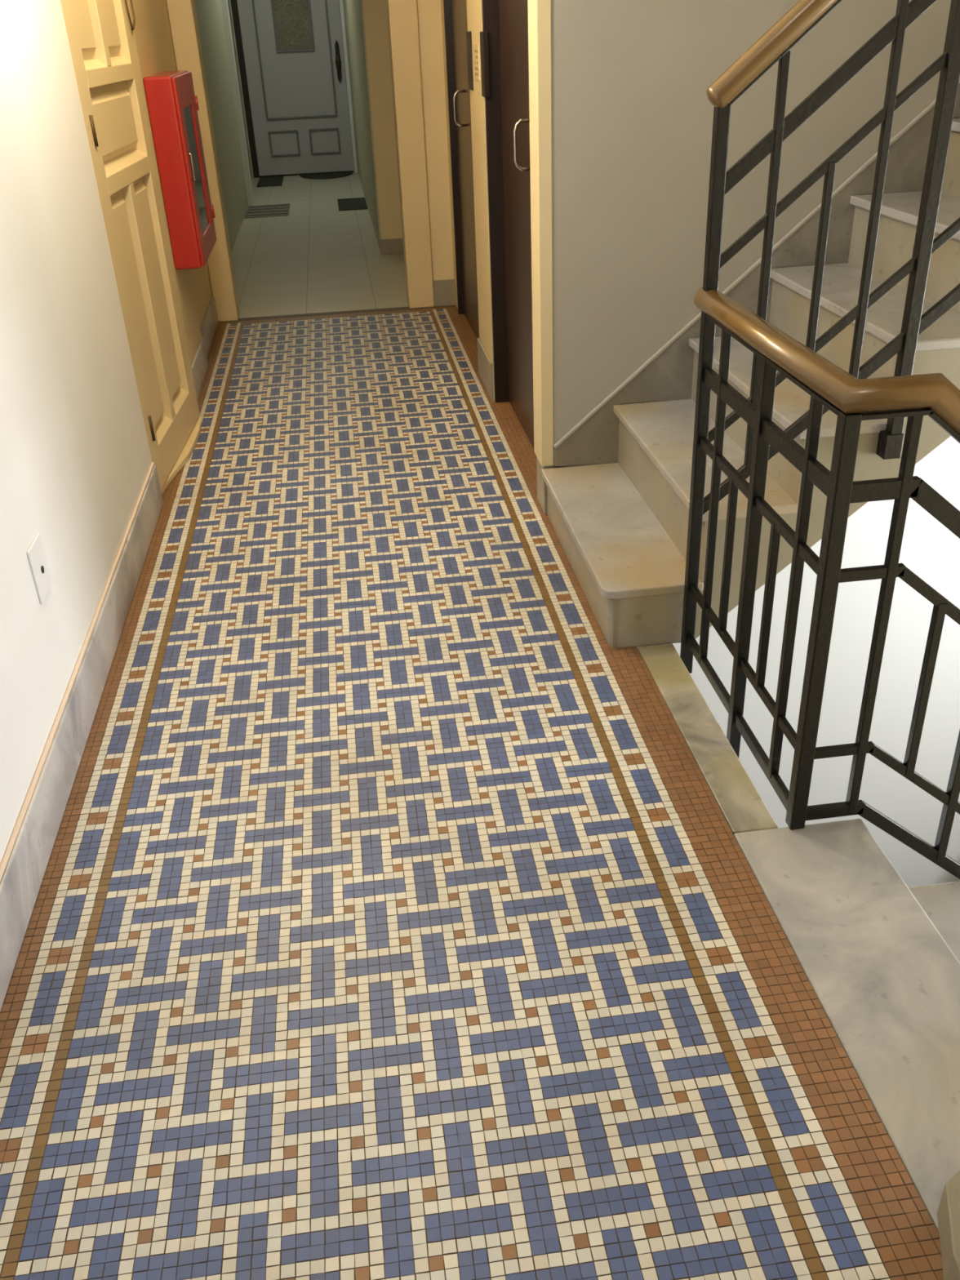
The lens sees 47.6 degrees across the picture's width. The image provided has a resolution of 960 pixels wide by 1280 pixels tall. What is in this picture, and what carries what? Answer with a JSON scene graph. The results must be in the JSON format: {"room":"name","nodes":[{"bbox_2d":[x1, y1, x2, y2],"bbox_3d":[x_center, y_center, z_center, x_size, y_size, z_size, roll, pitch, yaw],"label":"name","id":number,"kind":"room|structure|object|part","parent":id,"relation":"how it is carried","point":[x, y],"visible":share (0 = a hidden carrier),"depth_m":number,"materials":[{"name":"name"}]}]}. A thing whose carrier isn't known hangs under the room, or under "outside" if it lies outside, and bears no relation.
{"room":"apartment building hallway","nodes":[
{"label":"apartment building hallway","id":0,"kind":"room"},
{"bbox_2d":[0,0,212,865],"bbox_3d":[-1.154,-1.389,2.397,0.140,3.040,7.240,-6,30,-5],"label":"wall","id":1,"kind":"structure","parent":0,"point":[76,461],"depth_m":2.69,"materials":[{"name":"white paint"}]},
{"bbox_2d":[26,533,52,604],"bbox_3d":[-0.965,-0.158,2.388,0.008,0.126,0.106,-6,30,-5],"label":"outlet plate","id":2,"kind":"object","parent":1,"relation":"attached to","point":[36,555],"visible":1,"depth_m":2.38,"materials":[{"name":"white plastic"}]},
{"bbox_2d":[0,462,154,881],"bbox_3d":[-0.855,0.469,1.884,0.009,0.010,4.464,-6,30,-5],"label":"trim","id":3,"kind":"structure","parent":1,"relation":"attached to","point":[4,862],"depth_m":2.46,"materials":[{"name":"beige paint"}]},
{"bbox_2d":[0,465,163,1011],"bbox_3d":[-0.849,0.537,1.921,0.014,0.146,4.460,-6,30,-5],"label":"baseboard","id":4,"kind":"structure","parent":1,"relation":"attached to","point":[20,882],"depth_m":2.41,"materials":[{"name":"grey stone"}]},
{"bbox_2d":[60,0,199,489],"bbox_3d":[-1.231,-1.628,3.760,0.055,2.052,0.906,-4,30,-2],"label":"door","id":5,"kind":"structure","parent":1,"relation":"in","point":[101,38],"depth_m":3.84,"materials":[{"name":"beige paint"}]},
{"bbox_3d":[-1.247,-2.076,3.296,0.044,0.612,0.284,-4,30,-2],"label":"panel","id":6,"kind":"part","parent":5,"relation":"part of","materials":[{"name":"beige paint"}]},
{"bbox_3d":[-1.268,-2.248,3.598,0.044,0.612,0.298,-4,30,-2],"label":"panel","id":7,"kind":"part","parent":5,"relation":"part of","materials":[{"name":"beige paint"}]},
{"bbox_3d":[-1.240,-1.745,3.690,0.044,0.254,0.640,-4,30,-2],"label":"panel","id":8,"kind":"part","parent":5,"relation":"part of","materials":[{"name":"beige paint"}]},
{"bbox_2d":[124,0,135,31],"bbox_3d":[-1.246,-2.259,3.856,0.011,0.173,0.095,-3,30,-1],"label":"wire loop","id":9,"kind":"object","parent":5,"relation":"hanging from","point":[126,2],"visible":1,"depth_m":3.89,"materials":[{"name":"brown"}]},
{"bbox_3d":[-1.206,-1.134,3.834,0.044,0.840,0.284,-4,30,-2],"label":"panel","id":10,"kind":"part","parent":5,"relation":"part of","materials":[{"name":"beige paint"}]},
{"bbox_3d":[-1.227,-1.306,4.137,0.044,0.840,0.298,-4,30,-2],"label":"panel","id":11,"kind":"part","parent":5,"relation":"part of","materials":[{"name":"beige paint"}]},
{"bbox_2d":[142,70,216,269],"bbox_3d":[-1.313,-2.105,4.845,0.144,0.746,0.685,-6,30,-5],"label":"fire extinguisher cabinet","id":12,"kind":"object","parent":1,"relation":"attached to","point":[172,104],"visible":1,"depth_m":4.60,"materials":[{"name":"red metal"}]},
{"bbox_3d":[-1.214,-1.993,4.581,0.019,0.116,0.012,-6,30,-5],"label":"handle","id":13,"kind":"part","parent":12,"relation":"part of","materials":[{"name":"silver metal"}]},
{"bbox_3d":[-1.264,-2.108,4.847,0.014,0.734,0.672,-6,30,-5],"label":"door","id":14,"kind":"part","parent":12,"relation":"part of","materials":[{"name":"red metal"}]},
{"bbox_3d":[-1.266,-2.095,4.843,0.006,0.514,0.388,-6,30,-5],"label":"glass","id":15,"kind":"part","parent":12,"relation":"part of","materials":[{"name":"grey"}]},
{"bbox_2d":[160,413,201,493],"bbox_3d":[-1.189,-0.751,4.323,0.108,0.024,0.908,-6,30,-5],"label":"trim","id":16,"kind":"structure","parent":1,"relation":"attached to","point":[188,447],"depth_m":4.28,"materials":[{"name":"beige paint"}]},
{"bbox_2d":[191,296,217,399],"bbox_3d":[-1.388,-1.456,5.452,0.036,0.144,1.800,-6,30,-5],"label":"baseboard","id":17,"kind":"structure","parent":1,"relation":"attached to","point":[199,366],"depth_m":5.42,"materials":[{"name":"grey stone"}]},
{"bbox_2d":[194,0,252,252],"bbox_3d":[-2.184,-4.857,8.542,0.170,3.040,6.780,-6,30,-5],"label":"wall","id":18,"kind":"structure","parent":0,"point":[209,12],"depth_m":8.69,"materials":[{"name":"paint"}]},
{"bbox_2d":[220,0,254,206],"bbox_3d":[-2.256,-5.054,9.798,0.142,2.140,0.120,-6,30,-5],"label":"trim","id":19,"kind":"structure","parent":18,"relation":"attached to","point":[224,6],"depth_m":9.84,"materials":[{"name":"white wood"}]},
{"bbox_2d":[229,0,253,177],"bbox_3d":[-1.923,-6.605,11.578,1.600,3.040,0.100,-6,30,-5],"label":"wall","id":20,"kind":"structure","parent":0,"point":[229,0],"depth_m":11.78,"materials":[{"name":"paint"}]},
{"bbox_2d":[230,0,354,177],"bbox_3d":[-2.027,-6.191,11.748,1.128,2.160,0.184,-6,30,-5],"label":"door","id":21,"kind":"structure","parent":20,"relation":"in","point":[291,57],"depth_m":11.82,"materials":[{"name":"grey paint"}]},
{"bbox_3d":[-2.172,-5.516,12.079,0.324,0.260,0.018,-6,30,-5],"label":"moulding","id":22,"kind":"part","parent":21,"relation":"part of","materials":[{"name":"grey paint"}]},
{"bbox_3d":[-1.989,-6.622,11.491,0.360,0.672,0.014,-6,30,-5],"label":"glass panel","id":23,"kind":"part","parent":21,"relation":"part of","materials":[{"name":"yellow glass"}]},
{"bbox_3d":[-1.988,-6.618,11.484,0.408,0.720,0.018,-6,30,-5],"label":"moulding","id":24,"kind":"part","parent":21,"relation":"part of","materials":[{"name":"grey paint"}]},
{"bbox_3d":[-1.987,-6.364,11.627,0.776,1.422,0.018,-6,30,-5],"label":"moulding","id":25,"kind":"part","parent":21,"relation":"part of","materials":[{"name":"grey paint"}]},
{"bbox_3d":[-1.729,-5.559,12.121,0.330,0.260,0.018,-6,30,-5],"label":"moulding","id":26,"kind":"part","parent":21,"relation":"part of","materials":[{"name":"grey paint"}]},
{"bbox_3d":[-1.532,-6.254,11.759,0.064,0.418,0.016,-6,30,-5],"label":"handle","id":27,"kind":"part","parent":21,"relation":"part of","materials":[{"name":"black metal"}]},
{"bbox_2d":[342,0,381,253],"bbox_3d":[-0.952,-5.394,9.385,0.324,3.040,5.120,-6,30,-5],"label":"wall","id":28,"kind":"structure","parent":0,"point":[353,9],"depth_m":8.78,"materials":[{"name":"paint"}]},
{"bbox_2d":[339,0,357,173],"bbox_3d":[-1.443,-6.229,11.771,0.038,2.160,0.060,-6,30,-5],"label":"trim","id":29,"kind":"structure","parent":28,"relation":"attached to","point":[341,5],"depth_m":11.84,"materials":[{"name":"white"}]},
{"bbox_2d":[362,0,402,239],"bbox_3d":[-0.618,-4.165,7.211,0.312,3.040,0.120,-6,30,-5],"label":"wall","id":30,"kind":"structure","parent":0,"point":[375,11],"depth_m":7.46,"materials":[{"name":"beige paint"}]},
{"bbox_2d":[379,238,404,254],"bbox_3d":[-0.599,-2.853,7.876,0.244,0.102,0.016,-6,30,-5],"label":"baseboard","id":31,"kind":"structure","parent":30,"relation":"attached to","point":[395,246],"depth_m":7.87,"materials":[{"name":"stone"}]},
{"bbox_2d":[416,0,453,279],"bbox_3d":[-0.948,-3.252,5.638,1.520,3.040,0.120,-6,30,-5],"label":"wall","id":32,"kind":"structure","parent":0,"point":[428,11],"depth_m":5.95,"materials":[{"name":"beige paint"}]},
{"bbox_2d":[165,0,434,321],"bbox_3d":[-0.946,-2.898,5.846,1.262,2.220,0.188,-6,30,-5],"label":"door frame","id":33,"kind":"structure","parent":32,"relation":"attached to","point":[402,15],"depth_m":5.91,"materials":[{"name":"beige paint"}]},
{"bbox_2d":[432,279,455,306],"bbox_3d":[-0.209,-2.031,6.361,0.126,0.148,0.016,-6,30,-5],"label":"baseboard","id":34,"kind":"structure","parent":32,"relation":"attached to","point":[444,295],"depth_m":6.35,"materials":[{"name":"stone"}]},
{"bbox_2d":[440,0,494,401],"bbox_3d":[0.022,-2.556,4.347,0.136,3.040,3.040,-6,30,-5],"label":"wall","id":35,"kind":"structure","parent":0,"point":[474,13],"depth_m":4.59,"materials":[{"name":"beige paint"}]},
{"bbox_2d":[443,0,479,337],"bbox_3d":[-0.044,-2.468,5.102,0.141,2.138,1.346,-6,30,-5],"label":"door","id":36,"kind":"structure","parent":35,"relation":"in","point":[458,40],"depth_m":5.54,"materials":[{"name":"brown wood"}]},
{"bbox_3d":[-0.040,-2.500,5.159,0.116,2.138,1.218,-6,30,-5],"label":"frame","id":37,"kind":"part","parent":36,"relation":"part of","materials":[{"name":"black wood"}]},
{"bbox_3d":[-0.098,-2.557,5.232,0.060,0.159,0.011,-6,30,-5],"label":"handle","id":38,"kind":"part","parent":36,"relation":"part of","materials":[{"name":"silver metal"}]},
{"bbox_2d":[473,44,479,80],"bbox_3d":[-0.013,-2.265,4.263,0.005,0.124,0.132,-6,30,-5],"label":"wall plaque","id":39,"kind":"object","parent":35,"relation":"attached to","point":[476,47],"visible":1,"depth_m":4.25,"materials":[{"name":"beige"}]},
{"bbox_2d":[480,0,533,448],"bbox_3d":[0.158,-1.711,3.764,0.141,2.138,1.172,-6,30,-5],"label":"door","id":40,"kind":"structure","parent":35,"relation":"in","point":[504,37],"depth_m":4.14,"materials":[{"name":"brown wood"}]},
{"bbox_3d":[0.164,-1.703,3.750,0.134,2.138,1.140,-6,30,-5],"label":"frame","id":41,"kind":"part","parent":40,"relation":"part of","materials":[{"name":"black wood"}]},
{"bbox_3d":[0.142,-1.655,3.637,0.060,0.159,0.011,-6,30,-5],"label":"handle","id":42,"kind":"part","parent":40,"relation":"part of","materials":[{"name":"silver metal"}]},
{"bbox_2d":[476,337,563,515],"bbox_3d":[0.135,-0.920,4.367,0.068,0.174,1.728,-6,30,-5],"label":"baseboard","id":43,"kind":"structure","parent":35,"relation":"attached to","point":[485,363],"depth_m":4.74,"materials":[{"name":"stone"}]},
{"bbox_2d":[527,0,553,466],"bbox_3d":[0.215,-1.854,2.929,0.156,2.866,0.144,-6,30,-5],"label":"trim","id":44,"kind":"structure","parent":35,"relation":"attached to","point":[540,56],"depth_m":3.22,"materials":[{"name":"beige paint"}]},
{"bbox_2d":[0,171,943,1279],"bbox_3d":[-0.800,-1.825,6.357,2.046,0.160,14.409,-6,30,-5],"label":"floor","id":45,"kind":"structure","parent":0,"point":[393,917],"depth_m":2.04,"materials":[{"name":"tile"}]},
{"bbox_2d":[244,203,290,217],"bbox_3d":[-1.940,-3.935,9.957,0.388,0.016,0.700,-6,30,-5],"label":"doormat","id":46,"kind":"object","parent":45,"relation":"on","point":[276,210],"visible":1,"depth_m":9.87,"materials":[{"name":"grey metal"}]},
{"bbox_2d":[256,176,283,186],"bbox_3d":[-2.282,-4.995,11.844,0.264,0.009,0.800,-6,30,-5],"label":"doormat","id":47,"kind":"object","parent":45,"relation":"on","point":[272,180],"visible":1,"depth_m":11.79,"materials":[{"name":"grey"}]},
{"bbox_2d":[299,171,352,179],"bbox_3d":[-1.705,-5.149,12.065,0.600,0.014,0.438,-6,30,-5],"label":"doormat","id":48,"kind":"object","parent":45,"relation":"on","point":[333,175],"visible":1,"depth_m":12.05,"materials":[{"name":"grey fabric"}]},
{"bbox_2d":[217,305,456,322],"bbox_3d":[-0.820,-1.857,6.374,1.400,0.121,0.064,-6,30,-5],"label":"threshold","id":49,"kind":"structure","parent":45,"relation":"on","point":[397,308],"depth_m":6.33,"materials":[{"name":"brown wood"}]},
{"bbox_2d":[337,197,368,210],"bbox_3d":[-1.190,-4.061,10.126,0.262,0.009,0.720,-6,30,-5],"label":"doormat","id":50,"kind":"object","parent":45,"relation":"on","point":[357,203],"visible":1,"depth_m":10.08,"materials":[{"name":"grey"}]},
{"bbox_2d":[541,76,959,648],"bbox_3d":[1.667,-1.090,2.970,2.899,1.744,0.914,-6,30,-5],"label":"staircase","id":51,"kind":"structure","parent":45,"relation":"on","point":[620,523],"depth_m":3.09,"materials":[{"name":"stone"}]},
{"bbox_3d":[0.931,-1.189,3.325,1.434,1.277,0.013,-6,30,-5],"label":"skirting","id":52,"kind":"part","parent":51,"relation":"part of","materials":[{"name":"grey stone"}]},
{"bbox_2d":[680,0,959,879],"bbox_3d":[0.927,-0.440,2.246,0.797,2.504,0.812,-6,30,-5],"label":"stair railing","id":53,"kind":"object","parent":51,"relation":"attached to","point":[854,397],"visible":0.93,"depth_m":2.23,"materials":[{"name":"black metal"}]},
{"bbox_3d":[0.525,-0.509,2.575,0.028,1.368,0.028,-6,30,-5],"label":"post","id":54,"kind":"part","parent":53,"relation":"part of","materials":[{"name":"black metal"}]},
{"bbox_3d":[0.596,0.173,2.538,0.015,0.027,0.748,-6,30,-5],"label":"rail","id":55,"kind":"part","parent":53,"relation":"part of","materials":[{"name":"black metal"}]},
{"bbox_3d":[0.590,0.043,2.463,0.014,0.020,0.748,-6,30,-5],"label":"rail","id":56,"kind":"part","parent":53,"relation":"part of","materials":[{"name":"black metal"}]},
{"bbox_3d":[0.582,-0.136,2.356,0.026,0.954,0.026,-6,30,-5],"label":"post","id":57,"kind":"part","parent":53,"relation":"part of","materials":[{"name":"black metal"}]},
{"bbox_3d":[0.575,-0.295,2.270,0.014,0.022,0.748,-6,30,-5],"label":"rail","id":58,"kind":"part","parent":53,"relation":"part of","materials":[{"name":"black metal"}]},
{"bbox_3d":[0.569,-0.434,2.191,0.015,0.035,0.748,-6,30,-5],"label":"rail","id":59,"kind":"part","parent":53,"relation":"part of","materials":[{"name":"black metal"}]},
{"bbox_3d":[0.844,-1.418,2.109,0.789,0.666,0.058,-6,30,-5],"label":"handrail","id":60,"kind":"part","parent":53,"relation":"part of","materials":[{"name":"brown wood"}]},
{"bbox_3d":[0.563,-0.552,2.123,0.024,0.009,0.748,-6,30,-5],"label":"rail","id":61,"kind":"part","parent":53,"relation":"part of","materials":[{"name":"black paint"}]},
{"bbox_3d":[0.850,-1.394,2.123,0.745,0.620,0.024,-6,30,-5],"label":"rail","id":62,"kind":"part","parent":53,"relation":"part of","materials":[{"name":"black paint"}]},
{"bbox_3d":[0.628,0.001,2.012,0.031,0.871,0.030,-6,30,-5],"label":"post","id":63,"kind":"part","parent":53,"relation":"part of","materials":[{"name":"black metal"}]},
{"bbox_3d":[0.933,-0.406,2.266,0.787,0.546,0.812,-6,30,-5],"label":"handrail","id":64,"kind":"part","parent":53,"relation":"part of","materials":[{"name":"brown wood"}]},
{"bbox_3d":[0.860,-1.259,2.201,0.751,0.630,0.014,-6,30,-5],"label":"rail","id":65,"kind":"part","parent":53,"relation":"part of","materials":[{"name":"metal"}]},
{"bbox_3d":[0.888,-0.617,2.569,0.749,0.628,0.014,-6,30,-5],"label":"rail","id":66,"kind":"part","parent":53,"relation":"part of","materials":[{"name":"black paint"}]},
{"bbox_3d":[0.881,-0.768,2.482,0.743,0.621,0.013,-6,30,-5],"label":"rail","id":67,"kind":"part","parent":53,"relation":"part of","materials":[{"name":"black paint"}]},
{"bbox_3d":[0.866,-1.120,2.281,0.743,0.621,0.013,-6,30,-5],"label":"rail","id":68,"kind":"part","parent":53,"relation":"part of","materials":[{"name":"black metal"}]},
{"bbox_3d":[0.714,0.349,2.221,0.141,0.027,0.015,-6,30,-5],"label":"rail","id":69,"kind":"part","parent":53,"relation":"part of","materials":[{"name":"black metal"}]},
{"bbox_3d":[0.708,0.218,2.147,0.141,0.020,0.014,-6,30,-5],"label":"rail","id":70,"kind":"part","parent":53,"relation":"part of","materials":[{"name":"black metal"}]},
{"bbox_3d":[0.693,-0.120,1.954,0.141,0.022,0.014,-6,30,-5],"label":"rail","id":71,"kind":"part","parent":53,"relation":"part of","materials":[{"name":"black metal"}]},
{"bbox_3d":[0.687,-0.259,1.874,0.141,0.035,0.015,-6,30,-5],"label":"rail","id":72,"kind":"part","parent":53,"relation":"part of","materials":[{"name":"black metal"}]},
{"bbox_3d":[0.682,-0.377,1.807,0.141,0.009,0.024,-6,30,-5],"label":"rail","id":73,"kind":"part","parent":53,"relation":"part of","materials":[{"name":"black metal"}]},
{"bbox_3d":[1.085,0.528,2.379,0.618,0.518,0.015,-6,30,-5],"label":"rail","id":74,"kind":"part","parent":53,"relation":"part of","materials":[{"name":"black metal"}]},
{"bbox_3d":[1.079,0.398,2.304,0.613,0.512,0.014,-6,30,-5],"label":"rail","id":75,"kind":"part","parent":53,"relation":"part of","materials":[{"name":"black metal"}]},
{"bbox_3d":[0.988,-0.973,2.382,0.030,1.189,0.029,-6,30,-5],"label":"post","id":76,"kind":"part","parent":53,"relation":"part of","materials":[{"name":"black metal"}]},
{"bbox_3d":[1.064,0.060,2.111,0.615,0.514,0.014,-6,30,-5],"label":"rail","id":77,"kind":"part","parent":53,"relation":"part of","materials":[{"name":"black metal"}]},
{"bbox_3d":[1.058,-0.079,2.032,0.623,0.524,0.015,-6,30,-5],"label":"rail","id":78,"kind":"part","parent":53,"relation":"part of","materials":[{"name":"black metal"}]},
{"bbox_3d":[1.052,-0.197,1.964,0.606,0.504,0.024,-6,30,-5],"label":"rail","id":79,"kind":"part","parent":53,"relation":"part of","materials":[{"name":"black paint"}]},
{"bbox_2d":[551,0,959,887],"bbox_3d":[1.669,-1.893,3.101,2.996,9.000,0.106,-6,30,-5],"label":"wall","id":80,"kind":"structure","parent":0,"point":[633,113],"depth_m":3.27,"materials":[{"name":"grey paint"}]},
{"bbox_2d":[733,818,959,1232],"bbox_3d":[0.713,0.622,1.832,0.272,0.033,0.938,-6,30,-5],"label":"landing","id":81,"kind":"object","parent":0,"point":[883,976],"depth_m":1.88,"materials":[{"name":"white stone"}]},
{"bbox_3d":[2.905,1.400,3.576,1.100,0.160,2.620,-6,30,-5],"label":"floor","id":82,"kind":"structure","parent":0,"visible":0},
{"bbox_2d":[908,880,959,962],"bbox_3d":[1.666,1.268,2.335,1.630,1.660,0.920,-6,30,-5],"label":"staircase","id":83,"kind":"structure","parent":82,"relation":"on","point":[940,902],"depth_m":2.28,"materials":[{"name":"white stone"}]},
{"bbox_3d":[0.677,1.739,2.907,0.294,2.966,1.704,-6,30,-5],"label":"wall","id":84,"kind":"structure","parent":0,"visible":0},
{"bbox_2d":[637,643,777,835],"bbox_3d":[0.517,0.261,2.588,0.096,0.141,0.767,-6,30,-5],"label":"trim","id":85,"kind":"structure","parent":84,"relation":"attached to","point":[741,805],"depth_m":2.48,"materials":[{"name":"stone"}]},
{"bbox_3d":[2.083,-0.559,0.735,2.880,9.000,0.160,-6,30,-5],"label":"wall","id":86,"kind":"structure","parent":0,"visible":0},
{"bbox_2d":[937,1170,959,1279],"bbox_3d":[0.790,0.812,1.390,0.388,0.069,0.288,-6,30,-5],"label":"trim","id":87,"kind":"structure","parent":86,"relation":"attached to","point":[948,1210],"depth_m":1.43,"materials":[{"name":"paint"}]}
]}

